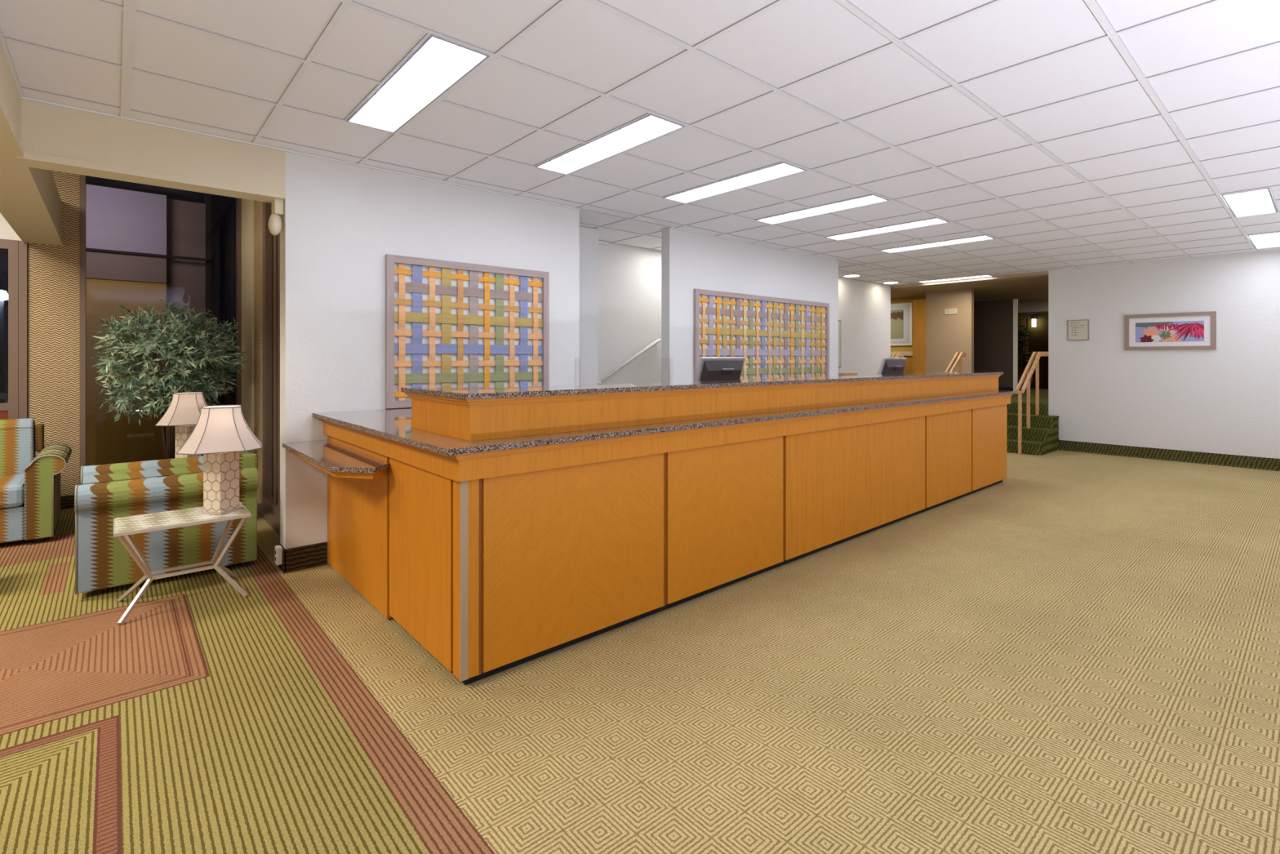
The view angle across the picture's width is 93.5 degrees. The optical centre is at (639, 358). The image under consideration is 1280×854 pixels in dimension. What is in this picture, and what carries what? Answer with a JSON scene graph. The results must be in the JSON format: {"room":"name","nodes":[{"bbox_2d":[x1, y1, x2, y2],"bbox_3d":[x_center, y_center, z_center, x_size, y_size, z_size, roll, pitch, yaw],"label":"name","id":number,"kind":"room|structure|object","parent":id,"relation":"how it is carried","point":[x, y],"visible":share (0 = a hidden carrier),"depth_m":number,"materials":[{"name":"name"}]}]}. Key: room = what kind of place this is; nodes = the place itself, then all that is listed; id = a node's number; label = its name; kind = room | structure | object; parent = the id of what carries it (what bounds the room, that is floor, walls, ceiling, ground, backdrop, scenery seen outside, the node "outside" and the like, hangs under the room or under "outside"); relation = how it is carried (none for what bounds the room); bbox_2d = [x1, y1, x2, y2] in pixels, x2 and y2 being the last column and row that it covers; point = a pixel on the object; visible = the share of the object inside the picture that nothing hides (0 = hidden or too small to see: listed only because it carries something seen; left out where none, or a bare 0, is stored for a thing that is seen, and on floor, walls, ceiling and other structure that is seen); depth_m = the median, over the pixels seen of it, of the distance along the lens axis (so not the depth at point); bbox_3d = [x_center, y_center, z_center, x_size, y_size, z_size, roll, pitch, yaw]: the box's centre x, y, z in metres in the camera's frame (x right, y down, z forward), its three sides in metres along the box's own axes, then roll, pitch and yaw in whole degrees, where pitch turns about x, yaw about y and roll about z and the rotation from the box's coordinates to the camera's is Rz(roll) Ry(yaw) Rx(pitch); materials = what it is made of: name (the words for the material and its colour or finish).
{"room":"hotel lobby","nodes":[
{"label":"hotel lobby","id":0,"kind":"room"},
{"bbox_2d":[0,170,79,496],"bbox_3d":[-6.460,-0.230,4.572,6.300,3.200,0.210,0,0,-41],"label":"wall","id":1,"kind":"structure","parent":0,"point":[54,271],"depth_m":5.47,"materials":[{"name":"paper"}]},
{"bbox_2d":[0,239,28,419],"bbox_3d":[-6.491,-0.235,4.475,2.725,1.610,0.156,0,0,-41],"label":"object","id":2,"kind":"structure","parent":1,"relation":"in","point":[17,406],"depth_m":5.28,"materials":[{"name":"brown glass"}]},
{"bbox_2d":[60,494,74,509],"bbox_3d":[-5.301,1.310,5.446,0.335,0.120,0.019,0,0,-41],"label":"baseboard","id":3,"kind":"structure","parent":1,"relation":"attached to","point":[66,501],"depth_m":5.50,"materials":[{"name":"brown carpet"}]},
{"bbox_2d":[80,174,241,484],"bbox_3d":[-4.739,-0.230,6.019,1.265,3.200,0.140,0,0,-41],"label":"window","id":4,"kind":"structure","parent":1,"relation":"in","point":[82,178],"depth_m":5.57,"materials":[{"name":"brown wood"}]},
{"bbox_2d":[253,200,262,503],"bbox_3d":[-2.935,-0.230,5.085,0.200,3.200,2.380,0,0,-41],"label":"wall","id":5,"kind":"structure","parent":0,"point":[258,205],"depth_m":5.74,"materials":[{"name":"paint"}]},
{"bbox_2d":[241,198,253,453],"bbox_3d":[-3.941,-0.230,6.219,0.220,3.200,0.650,0,0,-41],"label":"trim","id":6,"kind":"structure","parent":5,"relation":"attached to","point":[247,206],"depth_m":6.04,"materials":[{"name":"beige paint"}]},
{"bbox_2d":[257,502,279,535],"bbox_3d":[-2.899,1.353,4.838,0.069,0.035,1.900,0,0,-41],"label":"trim","id":7,"kind":"structure","parent":5,"relation":"attached to","point":[273,521],"depth_m":5.09,"materials":[{"name":"brown wood"}]},
{"bbox_2d":[262,201,279,519],"bbox_3d":[-3.189,-0.230,5.315,0.120,3.200,0.800,0,0,-41],"label":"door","id":8,"kind":"structure","parent":5,"relation":"in","point":[271,243],"depth_m":5.49,"materials":[{"name":"brown wood"}]},
{"bbox_2d":[21,99,838,564],"bbox_3d":[-0.284,-0.230,5.711,7.805,3.200,0.170,0,0,-41],"label":"wall","id":9,"kind":"structure","parent":0,"point":[340,221],"depth_m":4.20,"materials":[{"name":"white paint"}]},
{"bbox_2d":[0,39,62,245],"bbox_3d":[-1.251,-1.430,0.712,0.255,0.800,12.480,0,0,-41],"label":"ceiling beam","id":10,"kind":"structure","parent":9,"relation":"attached to","point":[30,201],"depth_m":3.74,"materials":[{"name":"beige paint"}]},
{"bbox_2d":[15,150,285,203],"bbox_3d":[-2.779,-1.045,3.520,1.205,0.040,0.182,0,0,-41],"label":"trim","id":11,"kind":"structure","parent":9,"relation":"attached to","point":[30,159],"depth_m":3.42,"materials":[{"name":"beige paint"}]},
{"bbox_2d":[267,198,284,235],"bbox_3d":[-2.357,-0.912,3.889,0.083,0.236,0.123,0,0,-41],"label":"emergency light","id":12,"kind":"object","parent":9,"relation":"attached to","point":[274,224],"visible":1,"depth_m":3.85,"materials":[{"name":"beige paint"}]},
{"bbox_2d":[275,545,282,564],"bbox_3d":[-2.332,1.265,3.879,0.034,0.110,0.070,0,0,-41],"label":"power outlet","id":13,"kind":"object","parent":9,"relation":"attached to","point":[278,548],"visible":1,"depth_m":3.86,"materials":[{"name":"white paint"}]},
{"bbox_2d":[277,542,327,573],"bbox_3d":[-2.239,1.295,3.992,0.252,0.150,0.182,0,0,-41],"label":"baseboard","id":14,"kind":"structure","parent":9,"relation":"attached to","point":[301,557],"depth_m":3.92,"materials":[{"name":"brown wood"}]},
{"bbox_2d":[385,253,549,408],"bbox_3d":[-1.289,-0.194,4.693,1.340,1.088,0.033,0,0,-41],"label":"wall art","id":15,"kind":"object","parent":9,"relation":"attached to","point":[416,286],"visible":0.87,"depth_m":4.62},
{"bbox_2d":[575,357,579,385],"bbox_3d":[-0.572,0.630,5.377,0.050,1.280,0.054,0,0,-41],"label":"guard","id":16,"kind":"object","parent":9,"relation":"attached to","point":[577,359],"visible":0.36,"depth_m":5.36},
{"bbox_2d":[20,96,1279,271],"bbox_3d":[3.956,-1.321,6.176,14.396,0.034,5.860,0,0,-1],"label":"trim","id":17,"kind":"structure","parent":9,"relation":"attached to","point":[602,242],"depth_m":4.15,"materials":[{"name":"white paint"}]},
{"bbox_2d":[661,357,672,382],"bbox_3d":[0.277,0.630,6.167,0.050,1.280,0.125,0,0,-41],"label":"guard","id":18,"kind":"object","parent":9,"relation":"attached to","point":[666,362],"visible":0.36,"depth_m":6.13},
{"bbox_2d":[693,288,829,381],"bbox_3d":[1.544,-0.194,7.172,2.570,1.088,0.033,0,0,-41],"label":"wall art","id":19,"kind":"object","parent":9,"relation":"attached to","point":[698,330],"visible":0.81,"depth_m":7.08},
{"bbox_2d":[579,226,598,385],"bbox_3d":[-0.881,0.018,6.139,0.760,2.704,0.500,0,0,-41],"label":"wall","id":20,"kind":"structure","parent":0,"point":[588,237],"depth_m":6.12,"materials":[{"name":"white paint"}]},
{"bbox_2d":[598,243,661,384],"bbox_3d":[0.322,0.018,7.604,4.500,2.704,0.120,0,0,-41],"label":"wall","id":21,"kind":"structure","parent":0,"point":[629,277],"depth_m":7.14,"materials":[{"name":"white paint"}]},
{"bbox_2d":[598,338,661,384],"bbox_3d":[-0.107,0.020,7.084,0.929,0.540,0.103,0,0,-41],"label":"stair handrail","id":22,"kind":"object","parent":21,"relation":"attached to","point":[657,340],"visible":0.94,"depth_m":7.00,"materials":[{"name":"white metal"}]},
{"bbox_2d":[0,449,1279,853],"bbox_3d":[1.291,1.420,3.057,15.970,0.100,12.900,0,0,-41],"label":"floor","id":23,"kind":"structure","parent":0,"point":[1073,652],"depth_m":2.38,"materials":[{"name":"carpet"}]},
{"bbox_2d":[0,417,71,542],"bbox_3d":[-5.002,0.929,4.547,1.008,0.879,0.898,0,0,-41],"label":"armchair","id":24,"kind":"object","parent":23,"relation":"on","point":[30,484],"visible":1,"depth_m":4.49,"materials":[{"name":"multicoloured fabric"}]},
{"bbox_2d":[0,473,24,508],"bbox_3d":[-4.918,1.001,4.450,0.552,0.162,0.635,0,0,-41],"label":"seat cushion","id":25,"kind":"object","parent":24,"relation":"on","point":[11,486],"depth_m":4.38,"materials":[{"name":"fabric"}]},
{"bbox_2d":[74,450,258,595],"bbox_3d":[-3.134,0.980,4.015,0.898,0.779,1.008,0,0,-41],"label":"sofa","id":26,"kind":"object","parent":23,"relation":"on","point":[108,492],"visible":0.7,"depth_m":3.65,"materials":[{"name":"multicoloured fabric"}]},
{"bbox_2d":[87,298,248,458],"bbox_3d":[-4.184,0.422,5.386,1.133,1.895,0.897,0,0,-41],"label":"indoor plant","id":27,"kind":"object","parent":23,"relation":"on","point":[163,386],"visible":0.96,"depth_m":5.22,"materials":[{"name":"green plant"}]},
{"bbox_2d":[113,502,251,624],"bbox_3d":[-2.599,1.130,3.426,0.600,0.476,0.419,0,0,-41],"label":"side table","id":28,"kind":"object","parent":23,"relation":"on","point":[123,526],"visible":0.98,"depth_m":3.37,"materials":[{"name":"beige wood"}]},
{"bbox_2d":[176,404,262,515],"bbox_3d":[-2.441,0.583,3.511,0.406,0.614,0.406,0,0,-33],"label":"table lamp","id":29,"kind":"object","parent":28,"relation":"on","point":[220,432],"visible":1,"depth_m":3.44,"materials":[{"name":"fabric"}]},
{"bbox_2d":[312,371,1016,685],"bbox_3d":[1.007,0.758,5.315,6.545,1.222,2.123,0,0,-41],"label":"reception desk","id":30,"kind":"object","parent":23,"relation":"on","point":[504,528],"visible":1,"depth_m":3.17,"materials":[{"name":"brown wood"}]},
{"bbox_2d":[282,439,389,479],"bbox_3d":[-1.754,0.568,3.436,0.262,0.060,1.311,0,0,-41],"label":"ledge","id":31,"kind":"object","parent":30,"relation":"attached to","point":[337,460],"visible":1,"depth_m":3.24,"materials":[{"name":"stone"}]},
{"bbox_2d":[312,390,1016,455],"bbox_3d":[1.007,0.367,5.315,6.545,0.025,2.123,0,0,-41],"label":"countertop","id":32,"kind":"structure","parent":30,"relation":"on","point":[393,424],"depth_m":3.19,"materials":[{"name":"stone"}]},
{"bbox_2d":[838,373,857,376],"bbox_3d":[3.275,0.797,9.544,0.400,1.144,0.150,0,0,-41],"label":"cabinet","id":33,"kind":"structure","parent":23,"relation":"on","point":[839,374],"depth_m":9.43,"materials":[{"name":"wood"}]},
{"bbox_2d":[1007,400,1058,455],"bbox_3d":[5.253,1.030,9.856,1.152,0.680,2.586,0,0,-41],"label":"carpeted steps","id":34,"kind":"structure","parent":23,"relation":"on","point":[1042,437],"depth_m":8.94,"materials":[{"name":"green carpet"}]},
{"bbox_2d":[890,352,903,357],"bbox_3d":[4.386,0.629,10.642,0.923,1.480,0.120,0,0,-41],"label":"stair rail","id":35,"kind":"object","parent":34,"relation":"on","point":[895,354],"visible":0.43,"depth_m":10.84,"materials":[{"name":"brown wood"}]},
{"bbox_2d":[944,351,966,372],"bbox_3d":[5.090,0.629,9.836,0.923,1.480,0.120,0,0,-41],"label":"stair rail","id":36,"kind":"object","parent":34,"relation":"on","point":[957,359],"visible":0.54,"depth_m":9.95,"materials":[{"name":"brown wood"}]},
{"bbox_2d":[1015,351,1048,453],"bbox_3d":[5.881,0.629,8.948,0.943,1.480,0.260,0,0,-41],"label":"stair rail","id":37,"kind":"object","parent":34,"relation":"on","point":[1036,363],"visible":0.99,"depth_m":8.93,"materials":[{"name":"brown wood"}]},
{"bbox_3d":[1.340,0.990,5.492,5.650,0.759,0.599,0,0,-41],"label":"countertop","id":38,"kind":"structure","parent":23,"relation":"on","visible":0},
{"bbox_2d":[694,356,745,381],"bbox_3d":[0.612,0.297,4.615,0.490,0.624,0.180,0,0,-41],"label":"computer monitor","id":39,"kind":"object","parent":38,"relation":"on","point":[709,368],"visible":0.4,"depth_m":4.54,"materials":[{"name":"black plastic"}]},
{"bbox_2d":[878,357,906,374],"bbox_3d":[2.722,0.297,6.502,0.490,0.624,0.180,0,0,-41],"label":"computer monitor","id":40,"kind":"object","parent":38,"relation":"on","point":[889,366],"visible":0.39,"depth_m":6.42,"materials":[{"name":"black plastic"}]},
{"bbox_3d":[-3.701,1.130,4.867,0.600,0.476,0.419,0,0,-41],"label":"side table","id":41,"kind":"object","parent":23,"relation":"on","visible":0},
{"bbox_2d":[155,391,207,457],"bbox_3d":[-3.684,0.583,4.908,0.406,0.614,0.406,0,0,-33],"label":"table lamp","id":42,"kind":"object","parent":41,"relation":"on","point":[183,412],"visible":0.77,"depth_m":4.81,"materials":[{"name":"fabric"}]},
{"bbox_2d":[0,0,1279,285],"bbox_3d":[3.719,-1.414,3.620,11.075,0.160,10.350,0,0,-41],"label":"ceiling","id":43,"kind":"structure","parent":0,"point":[1065,134],"depth_m":3.10,"materials":[{"name":"tile"}]},
{"bbox_2d":[346,33,489,133],"bbox_3d":[-1.153,-1.357,3.008,0.263,0.054,1.195,0,0,-41],"label":"ceiling light","id":44,"kind":"object","parent":43,"relation":"attached to","point":[437,64],"visible":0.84,"depth_m":2.92,"materials":[{"name":"white plastic"}]},
{"bbox_2d":[535,113,684,174],"bbox_3d":[-0.234,-1.357,3.811,0.263,0.054,1.195,0,0,-41],"label":"ceiling light","id":45,"kind":"object","parent":43,"relation":"attached to","point":[649,127],"visible":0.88,"depth_m":3.75,"materials":[{"name":"white plastic"}]},
{"bbox_2d":[662,161,806,203],"bbox_3d":[0.684,-1.357,4.615,0.263,0.054,1.195,0,0,-41],"label":"ceiling light","id":46,"kind":"object","parent":43,"relation":"attached to","point":[780,170],"visible":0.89,"depth_m":4.58,"materials":[{"name":"white plastic"}]},
{"bbox_2d":[755,194,888,224],"bbox_3d":[1.602,-1.357,5.418,0.263,0.054,1.195,0,0,-41],"label":"ceiling light","id":47,"kind":"object","parent":43,"relation":"attached to","point":[869,199],"visible":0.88,"depth_m":5.39,"materials":[{"name":"white plastic"}]},
{"bbox_2d":[842,274,861,276],"bbox_3d":[3.375,-1.327,9.598,0.280,0.014,0.280,0,0,-41],"label":"recessed light","id":48,"kind":"object","parent":43,"relation":"in","point":[845,275],"visible":1,"depth_m":9.53,"materials":[{"name":"white paint"}]},
{"bbox_2d":[825,217,949,239],"bbox_3d":[2.520,-1.357,6.222,0.263,0.054,1.195,0,0,-41],"label":"ceiling light","id":49,"kind":"object","parent":43,"relation":"attached to","point":[935,220],"visible":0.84,"depth_m":6.20,"materials":[{"name":"white plastic"}]},
{"bbox_2d":[882,280,899,284],"bbox_3d":[4.360,-1.327,10.460,0.280,0.014,0.280,0,0,-41],"label":"recessed light","id":50,"kind":"object","parent":43,"relation":"in","point":[890,282],"visible":1,"depth_m":10.39,"materials":[{"name":"white paint"}]},
{"bbox_2d":[880,235,994,253],"bbox_3d":[3.438,-1.357,7.025,0.263,0.054,1.195,0,0,-41],"label":"ceiling light","id":51,"kind":"object","parent":43,"relation":"attached to","point":[984,237],"visible":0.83,"depth_m":7.01,"materials":[{"name":"white plastic"}]},
{"bbox_2d":[919,275,993,283],"bbox_3d":[5.243,-1.357,10.043,0.240,0.054,1.110,0,0,-41],"label":"ceiling light","id":52,"kind":"object","parent":43,"relation":"attached to","point":[980,276],"visible":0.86,"depth_m":10.06,"materials":[{"name":"white plastic"}]},
{"bbox_2d":[1221,187,1277,217],"bbox_3d":[5.260,-1.357,5.181,1.160,0.054,0.270,0,0,-41],"label":"ceiling light","id":53,"kind":"object","parent":43,"relation":"attached to","point":[1258,202],"visible":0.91,"depth_m":5.17,"materials":[{"name":"white plastic"}]},
{"bbox_2d":[1247,231,1279,248],"bbox_3d":[7.096,-1.357,6.788,1.160,0.054,0.270,0,0,-41],"label":"ceiling light","id":54,"kind":"object","parent":43,"relation":"attached to","point":[1271,239],"visible":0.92,"depth_m":6.80,"materials":[{"name":"white plastic"}]},
{"bbox_2d":[838,276,890,375],"bbox_3d":[3.490,0.018,9.678,3.340,2.704,0.930,0,0,-41],"label":"wall","id":55,"kind":"structure","parent":0,"point":[864,307],"depth_m":10.33,"materials":[{"name":"white paint"}]},
{"bbox_2d":[838,320,840,368],"bbox_3d":[3.073,-0.240,9.646,0.530,0.780,0.027,0,0,-41],"label":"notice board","id":56,"kind":"object","parent":55,"relation":"attached to","point":[839,321],"visible":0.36,"depth_m":9.78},
{"bbox_2d":[890,295,925,373],"bbox_3d":[5.391,-0.345,13.489,0.120,2.070,2.800,0,0,-41],"label":"wall","id":57,"kind":"structure","parent":0,"point":[905,300],"depth_m":12.99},
{"bbox_2d":[890,302,912,345],"bbox_3d":[5.539,-0.750,13.226,0.042,0.920,0.890,0,0,-41],"label":"picture","id":58,"kind":"object","parent":57,"relation":"attached to","point":[901,313],"visible":0.57,"depth_m":13.04},
{"bbox_2d":[890,309,902,338],"bbox_3d":[5.513,-0.760,13.229,0.008,0.620,0.550,0,0,-41],"label":"print","id":59,"kind":"object","parent":58,"relation":"attached to","point":[896,315],"depth_m":13.13},
{"bbox_2d":[890,351,912,355],"bbox_3d":[5.346,-0.115,13.449,0.039,0.090,2.800,0,0,-41],"label":"trim","id":60,"kind":"structure","parent":57,"relation":"attached to","point":[908,353],"depth_m":12.96,"materials":[{"name":"beige paint"}]},
{"bbox_2d":[925,288,973,373],"bbox_3d":[6.029,-0.330,11.727,0.120,2.040,0.850,0,0,-41],"label":"wall","id":61,"kind":"structure","parent":0,"point":[946,335],"depth_m":11.68,"materials":[{"name":"beige paint"}]},
{"bbox_2d":[912,299,925,373],"bbox_3d":[5.667,-0.250,12.148,0.150,1.880,0.260,0,0,-41],"label":"trim","id":62,"kind":"structure","parent":61,"relation":"attached to","point":[918,305],"depth_m":12.09,"materials":[{"name":"orange wood"}]},
{"bbox_2d":[944,307,957,314],"bbox_3d":[6.015,-0.920,11.639,0.016,0.110,0.235,0,0,-41],"label":"sign","id":63,"kind":"object","parent":61,"relation":"attached to","point":[947,311],"visible":1,"depth_m":11.63,"materials":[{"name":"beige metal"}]},
{"bbox_2d":[890,276,1048,302],"bbox_3d":[7.579,-1.370,12.613,5.980,0.080,7.000,0,0,-41],"label":"ceiling","id":64,"kind":"structure","parent":0,"point":[1033,289],"depth_m":11.65,"materials":[{"name":"beige paint"}]},
{"bbox_2d":[1010,386,1048,403],"bbox_3d":[7.579,0.755,12.613,5.980,0.130,7.000,0,0,-41],"label":"floor","id":65,"kind":"structure","parent":0,"point":[1043,391],"depth_m":11.08,"materials":[{"name":"green carpet"}]},
{"bbox_2d":[973,298,1017,393],"bbox_3d":[7.225,-0.250,12.266,0.090,1.880,0.855,0,0,-41],"label":"door","id":66,"kind":"structure","parent":65,"relation":"on","point":[995,322],"depth_m":12.21,"materials":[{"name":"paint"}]},
{"bbox_2d":[998,386,1013,391],"bbox_3d":[7.177,0.630,12.274,0.029,0.120,0.780,0,0,-41],"label":"baseboard","id":67,"kind":"structure","parent":65,"relation":"on","point":[1009,388],"depth_m":12.06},
{"bbox_2d":[1017,324,1035,391],"bbox_3d":[8.268,-0.029,13.008,0.608,1.437,0.548,0,0,-41],"label":"plant","id":68,"kind":"object","parent":65,"relation":"on","point":[1021,340],"visible":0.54,"depth_m":12.98,"materials":[{"name":"green plant"}]},
{"bbox_2d":[1017,313,1048,387],"bbox_3d":[9.853,-0.480,14.935,0.100,2.700,3.500,0,0,-41],"label":"wall","id":69,"kind":"structure","parent":0,"point":[1039,341],"depth_m":14.88,"materials":[{"name":"brown paint"}]},
{"bbox_2d":[1030,317,1037,326],"bbox_3d":[9.738,-0.905,14.861,0.170,0.230,0.120,0,0,-41],"label":"wall lantern","id":70,"kind":"object","parent":69,"relation":"attached to","point":[1033,319],"visible":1,"depth_m":14.81,"materials":[{"name":"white glass"}]},
{"bbox_2d":[1017,300,1048,312],"bbox_3d":[9.115,-0.320,13.956,0.100,2.020,7.000,0,0,-41],"label":"wall","id":71,"kind":"structure","parent":0,"point":[1030,306],"depth_m":13.91,"materials":[{"name":"beige paint"}]},
{"bbox_2d":[1017,311,1048,377],"bbox_3d":[9.004,-0.195,13.992,0.080,1.770,1.000,0,0,-41],"label":"window","id":72,"kind":"structure","parent":71,"relation":"in","point":[1044,312],"depth_m":13.95,"materials":[{"name":"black glass"}]},
{"bbox_2d":[1048,249,1279,458],"bbox_3d":[8.804,0.018,6.309,0.120,2.704,7.700,0,0,-41],"label":"wall","id":73,"kind":"structure","parent":0,"point":[1225,399],"depth_m":8.09,"materials":[{"name":"white paint"}]},
{"bbox_2d":[890,271,1048,289],"bbox_3d":[5.482,-1.350,10.226,0.320,0.120,2.570,0,0,-41],"label":"trim","id":74,"kind":"structure","parent":73,"relation":"attached to","point":[1042,273],"depth_m":10.00,"materials":[{"name":"beige paint"}]},
{"bbox_2d":[1066,319,1088,340],"bbox_3d":[6.464,-0.425,8.877,0.016,0.300,0.263,0,0,-41],"label":"wall plaque","id":75,"kind":"object","parent":73,"relation":"attached to","point":[1077,330],"visible":1,"depth_m":8.88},
{"bbox_2d":[1057,440,1279,471],"bbox_3d":[8.754,1.295,6.252,0.029,0.150,7.480,0,0,-41],"label":"baseboard","id":76,"kind":"structure","parent":73,"relation":"attached to","point":[1206,458],"depth_m":8.07,"materials":[{"name":"green carpet"}]},
{"bbox_2d":[1124,311,1216,350],"bbox_3d":[7.126,-0.370,8.110,0.030,0.490,0.930,0,0,-41],"label":"print","id":77,"kind":"object","parent":73,"relation":"attached to","point":[1192,330],"visible":1,"depth_m":8.08,"materials":[{"name":"paper"}]},
{"label":"outside","id":78,"kind":"structure","parent":0,"visible":0},
{"bbox_2d":[211,392,235,405],"bbox_3d":[-15.506,1.470,11.645,20.000,0.100,22.050,0,0,-41],"label":"floor","id":79,"kind":"structure","parent":78,"point":[230,398],"depth_m":20.97,"materials":[{"name":"concrete"}]},
{"bbox_2d":[0,289,8,392],"bbox_3d":[-13.163,0.000,12.400,0.220,2.840,0.220,0,0,-41],"label":"street lamp","id":80,"kind":"object","parent":79,"relation":"on","point":[3,294],"visible":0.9,"depth_m":12.38,"materials":[{"name":"black"}]},
{"bbox_2d":[0,392,8,403],"bbox_3d":[-11.705,0.725,8.607,3.920,1.370,1.770,0,0,-41],"label":"parked car","id":81,"kind":"object","parent":79,"relation":"on","point":[3,396],"visible":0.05,"depth_m":9.45,"materials":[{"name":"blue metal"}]},
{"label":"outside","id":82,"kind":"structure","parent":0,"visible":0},
{"bbox_2d":[85,183,205,466],"bbox_3d":[-6.577,-0.355,7.705,1.650,3.550,0.340,0,0,-41],"label":"window","id":83,"kind":"structure","parent":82,"point":[108,441],"depth_m":7.63,"materials":[{"name":"clear glass"}]},
{"bbox_2d":[85,192,211,405],"bbox_3d":[-6.548,-0.555,7.711,1.700,3.950,0.370,0,0,-41],"label":"trim","id":84,"kind":"structure","parent":83,"relation":"attached to","point":[207,197],"depth_m":8.16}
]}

